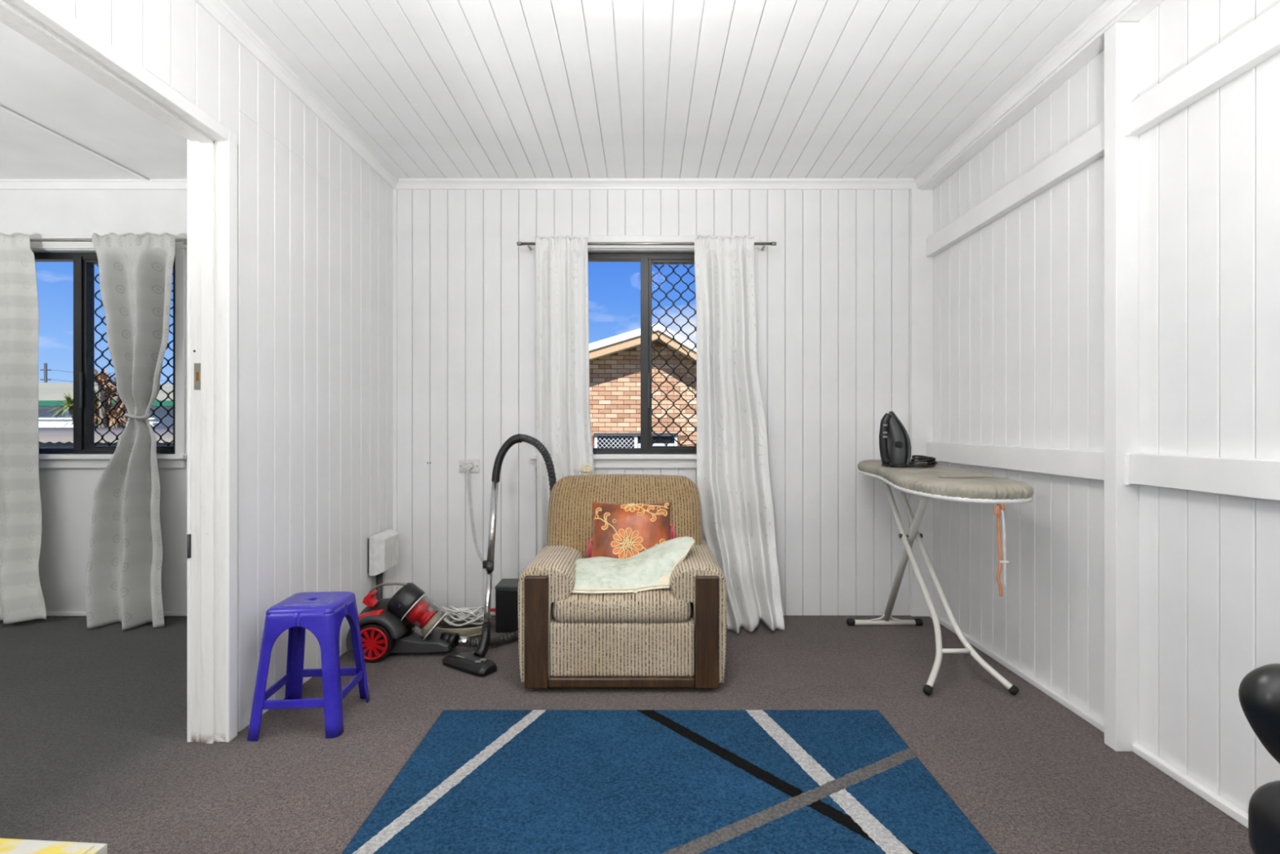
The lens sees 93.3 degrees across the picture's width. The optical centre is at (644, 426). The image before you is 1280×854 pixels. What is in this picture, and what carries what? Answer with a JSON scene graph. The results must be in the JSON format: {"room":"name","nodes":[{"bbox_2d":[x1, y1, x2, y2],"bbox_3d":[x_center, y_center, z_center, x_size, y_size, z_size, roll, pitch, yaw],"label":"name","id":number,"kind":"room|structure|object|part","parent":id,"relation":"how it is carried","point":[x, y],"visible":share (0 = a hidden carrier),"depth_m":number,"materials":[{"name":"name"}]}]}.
{"room":"living room","nodes":[
{"label":"living room","id":0,"kind":"room"},
{"bbox_2d":[49,0,392,731],"bbox_3d":[-1.460,-0.162,0.900,0.100,2.443,5.000,0,0,0],"label":"wall","id":1,"kind":"structure","parent":0,"point":[315,220],"depth_m":2.40,"materials":[{"name":"white paint"}]},
{"bbox_2d":[0,0,237,743],"bbox_3d":[-1.469,0.028,1.605,0.142,2.064,0.939,0,0,0],"label":"door frame","id":2,"kind":"structure","parent":1,"relation":"in","point":[211,146],"depth_m":2.03,"materials":[{"name":"paint"}]},
{"bbox_3d":[-1.404,-0.982,1.605,0.012,0.044,0.851,0,0,0],"label":"architrave","id":3,"kind":"part","parent":2,"relation":"part of","materials":[{"name":"white paint"}]},
{"bbox_3d":[-1.534,0.028,2.053,0.012,2.064,0.044,0,0,0],"label":"architrave","id":4,"kind":"part","parent":2,"relation":"part of","materials":[{"name":"white paint"}]},
{"bbox_3d":[-1.504,-0.170,2.031,0.023,0.090,0.003,0,0,0],"label":"strike plate","id":5,"kind":"part","parent":2,"relation":"part of","materials":[{"name":"metal"}]},
{"bbox_3d":[-1.404,0.028,2.053,0.012,2.064,0.045,0,0,0],"label":"architrave","id":6,"kind":"part","parent":2,"relation":"part of","materials":[{"name":"white paint"}]},
{"bbox_2d":[194,0,398,188],"bbox_3d":[-1.390,-1.359,0.900,0.040,0.048,5.000,0,0,0],"label":"trim","id":7,"kind":"structure","parent":1,"relation":"attached to","point":[218,10],"depth_m":2.36,"materials":[{"name":"white paint"}]},
{"bbox_2d":[367,528,399,599],"bbox_3d":[-1.368,0.807,3.170,0.084,0.505,0.220,0,0,0],"label":"junction box","id":8,"kind":"object","parent":1,"relation":"attached to","point":[383,547],"visible":0.83,"depth_m":3.10,"materials":[{"name":"white plastic"}]},
{"bbox_3d":[-1.403,0.655,3.171,0.013,0.176,0.198,0,0,0],"label":"plate","id":9,"kind":"part","parent":8,"relation":"part of","materials":[{"name":"grey plastic"}]},
{"bbox_2d":[0,188,933,616],"bbox_3d":[-1.542,-0.162,3.435,6.515,2.443,0.110,0,0,0],"label":"wall","id":10,"kind":"structure","parent":0,"point":[846,285],"depth_m":3.40,"materials":[{"name":"white paint"}]},
{"bbox_2d":[0,178,186,190],"bbox_3d":[-3.114,-1.358,3.385,3.172,0.050,0.030,0,0,0],"label":"trim","id":11,"kind":"structure","parent":10,"relation":"attached to","point":[5,184],"depth_m":3.38,"materials":[{"name":"white paint"}]},
{"bbox_2d":[30,235,186,467],"bbox_3d":[-3.205,-0.421,3.421,1.290,1.302,0.143,0,0,0],"label":"window","id":12,"kind":"structure","parent":10,"relation":"in","point":[85,453],"depth_m":3.42,"materials":[{"name":"white paint"}]},
{"bbox_3d":[-2.928,-0.943,3.454,0.495,0.018,0.041,0,0,0],"label":"sash rail","id":13,"kind":"part","parent":12,"relation":"part of","materials":[{"name":"metal"}]},
{"bbox_3d":[-3.205,-1.036,3.391,1.270,0.072,0.018,0,0,0],"label":"head casing","id":14,"kind":"part","parent":12,"relation":"part of","materials":[{"name":"white paint"}]},
{"bbox_3d":[-3.205,0.166,3.420,1.290,0.026,0.140,0,0,0],"label":"sill","id":15,"kind":"part","parent":12,"relation":"part of","materials":[{"name":"white paint"}]},
{"bbox_3d":[-2.928,0.115,3.454,0.495,0.012,0.041,0,0,0],"label":"sash rail","id":16,"kind":"part","parent":12,"relation":"part of","materials":[{"name":"metal"}]},
{"bbox_2d":[94,264,173,445],"bbox_3d":[-2.928,-0.413,3.489,0.503,1.047,0.008,0,0,0],"label":"security grille","id":17,"kind":"object","parent":12,"relation":"attached to","point":[102,319],"depth_m":3.49,"materials":[{"name":"black metal"}]},
{"bbox_3d":[-2.605,-0.422,3.391,0.050,1.155,0.018,0,0,0],"label":"casing","id":18,"kind":"part","parent":12,"relation":"part of","materials":[{"name":"white paint"}]},
{"bbox_2d":[30,238,186,244],"bbox_3d":[-3.220,-1.025,3.357,1.484,0.026,0.085,0,0,0],"label":"curtain rod","id":19,"kind":"object","parent":10,"relation":"attached to","point":[184,241],"visible":0.37,"depth_m":3.32,"materials":[{"name":"metal"}]},
{"bbox_2d":[0,232,46,623],"bbox_3d":[-3.525,-0.005,3.256,0.670,2.119,0.170,0,0,0],"label":"curtain","id":20,"kind":"object","parent":19,"relation":"hanging from","point":[21,596],"visible":1,"depth_m":3.29,"materials":[{"name":"grey fabric"}]},
{"bbox_3d":[-3.220,-1.028,3.325,1.460,0.016,0.016,0,0,0],"label":"rod","id":21,"kind":"part","parent":19,"relation":"part of","materials":[{"name":"metal"}]},
{"bbox_2d":[84,232,175,630],"bbox_3d":[-2.778,-0.007,3.251,0.482,2.115,0.267,0,0,-5],"label":"curtain","id":22,"kind":"object","parent":19,"relation":"hanging from","point":[123,584],"visible":1,"depth_m":3.28,"materials":[{"name":"grey fabric"}]},
{"bbox_2d":[46,611,186,615],"bbox_3d":[-3.114,1.049,3.392,3.172,0.022,0.016,0,0,0],"label":"baseboard","id":23,"kind":"structure","parent":10,"relation":"attached to","point":[48,613],"depth_m":3.38,"materials":[{"name":"white paint"}]},
{"bbox_2d":[458,459,479,472],"bbox_3d":[-0.986,0.219,3.393,0.114,0.072,0.014,0,0,0],"label":"power outlet","id":24,"kind":"object","parent":10,"relation":"attached to","point":[476,462],"visible":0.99,"depth_m":3.39,"materials":[{"name":"white plastic"}]},
{"bbox_2d":[462,462,495,597],"bbox_3d":[-0.890,0.628,3.370,0.262,0.858,0.053,0,0,3],"label":"lead","id":25,"kind":"object","parent":24,"relation":"attached to","point":[468,466],"visible":0.6,"depth_m":3.38,"materials":[{"name":"white plastic"}]},
{"bbox_2d":[530,235,759,467],"bbox_3d":[0.010,-0.421,3.421,1.290,1.302,0.143,0,0,0],"label":"window","id":26,"kind":"structure","parent":10,"relation":"in","point":[648,455],"depth_m":3.42,"materials":[{"name":"white paint"}]},
{"bbox_3d":[-0.590,-0.422,3.391,0.050,1.155,0.018,0,0,0],"label":"casing","id":27,"kind":"part","parent":26,"relation":"part of","materials":[{"name":"white paint"}]},
{"bbox_3d":[0.010,0.166,3.420,1.290,0.026,0.140,0,0,0],"label":"sill","id":28,"kind":"part","parent":26,"relation":"part of","materials":[{"name":"white paint"}]},
{"bbox_3d":[0.010,-0.419,3.458,1.126,1.141,0.055,0,0,0],"label":"frame","id":29,"kind":"part","parent":26,"relation":"part of","materials":[{"name":"metal"}]},
{"bbox_3d":[0.010,-1.036,3.391,1.270,0.072,0.018,0,0,0],"label":"head casing","id":30,"kind":"part","parent":26,"relation":"part of","materials":[{"name":"white paint"}]},
{"bbox_3d":[0.287,-0.943,3.454,0.495,0.018,0.041,0,0,0],"label":"sash rail","id":31,"kind":"part","parent":26,"relation":"part of","materials":[{"name":"metal"}]},
{"bbox_2d":[651,264,696,445],"bbox_3d":[0.287,-0.413,3.489,0.503,1.047,0.008,0,0,0],"label":"security grille","id":32,"kind":"object","parent":26,"relation":"attached to","point":[686,267],"depth_m":3.49,"materials":[{"name":"black metal"}]},
{"bbox_3d":[0.287,0.115,3.454,0.495,0.012,0.041,0,0,0],"label":"sash rail","id":33,"kind":"part","parent":26,"relation":"part of","materials":[{"name":"metal"}]},
{"bbox_3d":[0.610,-0.422,3.391,0.050,1.155,0.018,0,0,0],"label":"casing","id":34,"kind":"part","parent":26,"relation":"part of","materials":[{"name":"white paint"}]},
{"bbox_2d":[516,241,776,250],"bbox_3d":[0.010,-1.005,3.357,1.424,0.026,0.085,0,0,0],"label":"curtain rod","id":35,"kind":"object","parent":10,"relation":"attached to","point":[518,243],"visible":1,"depth_m":3.32,"materials":[{"name":"metal"}]},
{"bbox_2d":[535,235,594,553],"bbox_3d":[-0.421,0.001,3.324,0.355,2.106,0.090,0,0,7],"label":"curtain","id":36,"kind":"object","parent":35,"relation":"hanging from","point":[563,424],"visible":0.64,"depth_m":3.32,"materials":[{"name":"white fabric"}]},
{"bbox_3d":[0.010,-1.008,3.325,1.400,0.016,0.016,0,0,0],"label":"rod","id":37,"kind":"part","parent":35,"relation":"part of","materials":[{"name":"metal"}]},
{"bbox_2d":[694,235,784,634],"bbox_3d":[0.498,0.001,3.218,0.460,2.106,0.287,0,0,2],"label":"curtain","id":38,"kind":"object","parent":35,"relation":"hanging from","point":[735,491],"visible":1,"depth_m":3.30,"materials":[{"name":"white fabric"}]},
{"bbox_2d":[395,177,917,189],"bbox_3d":[0.065,-1.359,3.380,2.950,0.048,0.040,0,0,0],"label":"trim","id":39,"kind":"structure","parent":10,"relation":"attached to","point":[402,183],"depth_m":3.37,"materials":[{"name":"white paint"}]},
{"bbox_2d":[0,0,1107,180],"bbox_3d":[-1.492,-1.419,1.350,6.415,0.088,5.900,0,0,0],"label":"ceiling","id":40,"kind":"structure","parent":0,"point":[433,88],"depth_m":2.45,"materials":[{"name":"white paint"}]},
{"bbox_2d":[0,614,1253,853],"bbox_3d":[-1.542,1.110,0.910,6.515,0.100,5.220,0,0,0],"label":"floor","id":41,"kind":"structure","parent":0,"point":[95,747],"depth_m":2.05,"materials":[{"name":"carpet"}]},
{"bbox_2d":[0,837,106,853],"bbox_3d":[-1.196,0.908,0.971,0.410,0.303,0.295,0,0,4],"label":"tablecloth","id":42,"kind":"object","parent":41,"relation":"on","point":[7,846],"visible":1,"depth_m":1.09,"materials":[{"name":"yellow fabric"}]},
{"bbox_2d":[247,591,369,741],"bbox_3d":[-1.209,0.843,2.200,0.308,0.435,0.308,0,0,-5],"label":"stool","id":43,"kind":"object","parent":41,"relation":"on","point":[322,613],"visible":1,"depth_m":2.09,"materials":[{"name":"blue plastic"}]},
{"bbox_3d":[-1.301,0.851,2.092,0.167,0.419,0.131,0,0,41],"label":"leg","id":44,"kind":"part","parent":43,"relation":"part of","materials":[{"name":"blue plastic"}]},
{"bbox_3d":[-1.317,0.851,2.292,0.131,0.419,0.167,0,0,41],"label":"leg","id":45,"kind":"part","parent":43,"relation":"part of","materials":[{"name":"blue plastic"}]},
{"bbox_3d":[-1.209,0.637,2.200,0.228,0.024,0.228,0,0,-5],"label":"seat","id":46,"kind":"part","parent":43,"relation":"part of","materials":[{"name":"blue plastic"}]},
{"bbox_3d":[-1.101,0.851,2.108,0.131,0.419,0.167,0,0,40],"label":"leg","id":47,"kind":"part","parent":43,"relation":"part of","materials":[{"name":"blue plastic"}]},
{"bbox_3d":[-1.117,0.851,2.308,0.167,0.419,0.131,0,0,40],"label":"leg","id":48,"kind":"part","parent":43,"relation":"part of","materials":[{"name":"blue plastic"}]},
{"bbox_2d":[346,433,556,675],"bbox_3d":[-0.909,0.547,2.892,0.903,1.027,0.678,0,0,0],"label":"vacuum cleaner","id":49,"kind":"object","parent":41,"relation":"on","point":[387,625],"visible":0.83,"depth_m":2.79,"materials":[{"name":"black plastic"}]},
{"bbox_3d":[-1.210,0.764,2.830,0.191,0.073,0.012,0,0,0],"label":"carry handle","id":50,"kind":"part","parent":49,"relation":"part of","materials":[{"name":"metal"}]},
{"bbox_3d":[-1.225,0.929,2.865,0.270,0.222,0.256,0,0,0],"label":"motor","id":51,"kind":"part","parent":49,"relation":"part of","materials":[{"name":"black plastic"}]},
{"bbox_3d":[-1.124,0.822,2.845,0.167,0.174,0.164,0,0,0],"label":"bin lid","id":52,"kind":"part","parent":49,"relation":"part of","materials":[{"name":"black plastic"}]},
{"bbox_2d":[420,610,444,636],"bbox_3d":[-0.999,0.926,2.845,0.104,0.116,0.128,0,0,0],"label":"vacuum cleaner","id":53,"kind":"object","parent":49,"relation":"on","point":[429,620],"depth_m":2.81,"materials":[{"name":"red plastic"}]},
{"bbox_3d":[-0.698,0.155,3.055,0.151,0.244,0.047,0,0,-6],"label":"wand handle","id":54,"kind":"part","parent":49,"relation":"part of","materials":[{"name":"black plastic"}]},
{"bbox_2d":[431,605,493,636],"bbox_3d":[-0.941,0.987,3.090,0.343,0.142,0.195,0,0,0],"label":"coil","id":55,"kind":"object","parent":41,"relation":"on","point":[467,630],"depth_m":3.07,"materials":[{"name":"grey plastic"}]},
{"bbox_3d":[-0.930,0.961,3.103,0.321,0.091,0.144,0,0,0],"label":"cord coil","id":56,"kind":"part","parent":55,"relation":"part of","materials":[{"name":"white plastic"}]},
{"bbox_2d":[490,578,519,632],"bbox_3d":[-0.686,0.940,3.190,0.257,0.240,0.164,0,0,0],"label":"speaker box","id":57,"kind":"object","parent":41,"relation":"on","point":[506,610],"visible":0.49,"depth_m":3.11,"materials":[{"name":"black plastic"}]},
{"bbox_3d":[-0.665,0.829,3.190,0.214,0.018,0.164,0,0,0],"label":"lid","id":58,"kind":"part","parent":57,"relation":"part of","materials":[{"name":"grey plastic"}]},
{"bbox_2d":[517,474,726,688],"bbox_3d":[-0.090,0.648,2.784,0.842,0.824,0.791,0,0,0],"label":"armchair","id":59,"kind":"object","parent":41,"relation":"on","point":[674,636],"visible":0.85,"depth_m":2.40,"materials":[{"name":"fabric"}]},
{"bbox_3d":[-0.431,0.814,2.409,0.094,0.444,0.042,0,0,0],"label":"post","id":60,"kind":"part","parent":59,"relation":"part of","materials":[{"name":"brown wood"}]},
{"bbox_3d":[-0.396,0.792,2.764,0.229,0.476,0.712,0,0,0],"label":"arm","id":61,"kind":"part","parent":59,"relation":"part of","materials":[{"name":"fabric"}]},
{"bbox_3d":[-0.092,0.890,2.435,0.580,0.212,0.060,0,0,0],"label":"panel","id":62,"kind":"part","parent":59,"relation":"part of","materials":[{"name":"fabric"}]},
{"bbox_2d":[552,586,691,622],"bbox_3d":[-0.092,0.716,2.660,0.560,0.152,0.534,0,0,0],"label":"seat cushion","id":63,"kind":"object","parent":59,"relation":"on","point":[673,604],"depth_m":2.40,"materials":[{"name":"fabric"}]},
{"bbox_3d":[-0.092,1.015,2.412,0.584,0.042,0.037,0,0,0],"label":"rail","id":64,"kind":"part","parent":59,"relation":"part of","materials":[{"name":"brown wood"}]},
{"bbox_3d":[-0.090,0.897,2.725,0.590,0.225,0.550,0,0,0],"label":"frame","id":65,"kind":"part","parent":59,"relation":"part of","materials":[{"name":"fabric"}]},
{"bbox_2d":[546,474,702,558],"bbox_3d":[-0.098,0.442,2.937,0.747,0.412,0.270,0,0,0],"label":"backrest","id":66,"kind":"object","parent":59,"relation":"on","point":[571,498],"depth_m":2.88,"materials":[{"name":"brown fabric"}]},
{"bbox_2d":[584,502,675,559],"bbox_3d":[-0.064,0.507,2.793,0.428,0.302,0.183,0,0,0],"label":"throw pillow","id":67,"kind":"object","parent":59,"relation":"on","point":[620,531],"visible":0.86,"depth_m":2.76,"materials":[{"name":"orange fabric"}]},
{"bbox_2d":[571,536,694,593],"bbox_3d":[-0.072,0.576,2.576,0.580,0.182,0.334,0,0,0],"label":"blanket","id":68,"kind":"object","parent":59,"relation":"on","point":[651,568],"visible":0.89,"depth_m":2.50,"materials":[{"name":"white fabric"}]},
{"bbox_3d":[0.216,0.792,2.764,0.229,0.476,0.712,0,0,0],"label":"arm","id":69,"kind":"part","parent":59,"relation":"part of","materials":[{"name":"fabric"}]},
{"bbox_3d":[0.247,0.814,2.409,0.094,0.444,0.042,0,0,0],"label":"post","id":70,"kind":"part","parent":59,"relation":"part of","materials":[{"name":"brown wood"}]},
{"bbox_2d":[341,709,996,853],"bbox_3d":[0.060,1.053,1.070,1.617,0.012,2.345,0,0,0],"label":"rug","id":71,"kind":"object","parent":41,"relation":"on","point":[478,781],"visible":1,"depth_m":1.75,"materials":[{"name":"blue carpet"}]},
{"bbox_2d":[846,459,1034,695],"bbox_3d":[1.261,0.619,2.730,0.442,0.882,1.251,0,0,0],"label":"ironing board","id":72,"kind":"object","parent":41,"relation":"on","point":[938,482],"visible":0.95,"depth_m":2.52,"materials":[{"name":"white metal"}]},
{"bbox_2d":[879,411,937,467],"bbox_3d":[1.238,0.059,2.850,0.242,0.269,0.149,0,0,37],"label":"iron","id":73,"kind":"object","parent":72,"relation":"on","point":[895,444],"visible":1,"depth_m":2.84,"materials":[{"name":"grey plastic"}]},
{"bbox_3d":[1.151,0.064,2.880,0.066,0.260,0.044,0,0,0],"label":"handle","id":74,"kind":"part","parent":73,"relation":"part of","materials":[{"name":"black plastic"}]},
{"bbox_3d":[1.262,0.159,2.825,0.222,0.058,0.085,0,0,0],"label":"cord","id":75,"kind":"part","parent":73,"relation":"part of","materials":[{"name":"black plastic"}]},
{"bbox_3d":[1.226,0.647,2.751,0.118,0.790,0.803,0,0,10],"label":"leg","id":76,"kind":"part","parent":72,"relation":"part of","materials":[{"name":"white metal"}]},
{"bbox_3d":[1.334,0.647,2.751,0.117,0.791,0.803,0,0,-10],"label":"leg","id":77,"kind":"part","parent":72,"relation":"part of","materials":[{"name":"white metal"}]},
{"bbox_2d":[994,503,1008,595],"bbox_3d":[1.248,0.426,2.120,0.047,0.332,0.019,0,0,0],"label":"ribbon","id":78,"kind":"object","parent":72,"relation":"hanging from","point":[997,511],"visible":1,"depth_m":2.12,"materials":[{"name":"orange fabric"}]},
{"bbox_2d":[1238,662,1279,853],"bbox_3d":[1.289,0.475,0.740,0.628,1.170,0.566,0,0,0],"label":"office chair","id":79,"kind":"object","parent":41,"relation":"on","point":[1259,691],"visible":1,"depth_m":0.97,"materials":[{"name":"black leather"}]},
{"bbox_3d":[1.245,0.526,0.985,0.522,0.277,0.076,0,0,0],"label":"armrest","id":80,"kind":"part","parent":79,"relation":"part of","materials":[{"name":"black leather"}]},
{"bbox_3d":[1.275,0.640,0.735,0.600,0.171,0.550,0,0,0],"label":"seat","id":81,"kind":"part","parent":79,"relation":"part of","materials":[{"name":"black leather"}]},
{"bbox_2d":[920,0,1279,813],"bbox_3d":[1.623,-0.162,0.900,0.165,2.443,5.000,0,0,0],"label":"wall","id":82,"kind":"structure","parent":0,"point":[1105,254],"depth_m":1.97,"materials":[{"name":"white paint"}]},
{"bbox_2d":[928,612,1104,732],"bbox_3d":[1.603,1.047,2.703,0.025,0.026,1.354,0,0,0],"label":"baseboard","id":83,"kind":"structure","parent":82,"relation":"attached to","point":[1082,713],"depth_m":2.47,"materials":[{"name":"white paint"}]},
{"bbox_2d":[914,0,1137,188],"bbox_3d":[1.520,-1.359,0.900,0.040,0.048,5.000,0,0,0],"label":"trim","id":84,"kind":"structure","parent":82,"relation":"attached to","point":[1110,10],"depth_m":2.36,"materials":[{"name":"white paint"}]},
{"bbox_3d":[1.577,-1.354,0.900,0.075,0.058,5.000,0,0,0],"label":"plate","id":85,"kind":"part","parent":82,"relation":"part of","materials":[{"name":"white paint"}]},
{"bbox_3d":[1.577,-0.132,2.000,0.075,2.383,0.053,0,0,0],"label":"post","id":86,"kind":"part","parent":82,"relation":"part of","materials":[{"name":"white paint"}]},
{"bbox_2d":[1132,743,1248,828],"bbox_3d":[1.603,1.047,1.187,0.025,0.026,1.573,0,0,0],"label":"baseboard","id":87,"kind":"structure","parent":82,"relation":"attached to","point":[1233,811],"depth_m":1.75,"materials":[{"name":"white paint"}]},
{"bbox_3d":[0.000,2.135,61.800,120.000,0.150,116.400,0,0,0],"label":"ground","id":88,"kind":"structure","parent":0,"visible":0},
{"bbox_2d":[45,368,128,427],"bbox_3d":[-10.671,0.406,11.915,1.776,3.319,1.363,0,0,0],"label":"tree","id":89,"kind":"object","parent":88,"relation":"on","point":[102,379],"visible":0.3,"depth_m":11.74,"materials":[{"name":"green plant"}]},
{"bbox_2d":[38,417,173,427],"bbox_3d":[-13.750,0.930,13.075,10.500,2.260,0.230,0,0,0],"label":"wall","id":90,"kind":"structure","parent":88,"relation":"on","point":[42,422],"depth_m":13.00,"materials":[{"name":"white metal"}]},
{"bbox_2d":[38,382,173,417],"bbox_3d":[-14.100,0.350,15.706,9.800,3.420,3.612,0,0,0],"label":"house","id":91,"kind":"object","parent":88,"relation":"on","point":[51,394],"visible":0.03,"depth_m":14.30,"materials":[{"name":"white metal"}]},
{"bbox_3d":[-13.575,-0.165,14.260,0.150,0.650,0.080,0,0,0],"label":"window trim","id":92,"kind":"part","parent":91,"relation":"part of","materials":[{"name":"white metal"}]},
{"bbox_2d":[38,427,173,448],"bbox_3d":[-8.000,1.035,8.050,10.000,2.050,6.900,0,0,0],"label":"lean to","id":93,"kind":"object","parent":88,"relation":"on","point":[49,437],"visible":0.16,"depth_m":8.26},
{"bbox_2d":[40,363,173,382],"bbox_3d":[-18.502,-0.768,27.491,13.940,5.657,0.203,0,0,-22],"label":"utility pole","id":94,"kind":"object","parent":88,"relation":"on","point":[45,369],"visible":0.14,"depth_m":24.97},
{"bbox_3d":[-24.800,-0.290,25.000,0.111,4.700,0.111,0,0,-22],"label":"post","id":95,"kind":"part","parent":94,"relation":"part of","materials":[{"name":"grey wood"}]},
{"bbox_2d":[589,323,696,448],"bbox_3d":[-0.700,0.075,14.840,8.800,3.970,7.520,0,0,0],"label":"brick house","id":96,"kind":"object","parent":88,"relation":"on","point":[615,362],"visible":0.06,"depth_m":11.59,"materials":[{"name":"beige brick"}]},
{"bbox_2d":[597,435,634,448],"bbox_3d":[-0.555,0.618,11.565,0.717,0.892,0.010,0,0,0],"label":"window grille","id":97,"kind":"object","parent":96,"relation":"attached to","point":[603,442],"depth_m":11.58,"materials":[{"name":"white plastic"}]},
{"bbox_3d":[-0.555,0.618,11.584,0.710,0.885,0.008,0,0,0],"label":"pane","id":98,"kind":"part","parent":96,"relation":"part of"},
{"bbox_3d":[0.215,0.618,11.584,0.710,0.885,0.008,0,0,0],"label":"pane","id":99,"kind":"part","parent":96,"relation":"part of","materials":[{"name":"glass"}]},
{"bbox_2d":[638,443,674,448],"bbox_3d":[0.215,0.688,11.573,0.690,0.745,0.006,0,0,0],"label":"lace curtain","id":100,"kind":"object","parent":96,"relation":"hanging from","point":[639,444],"depth_m":11.57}
]}

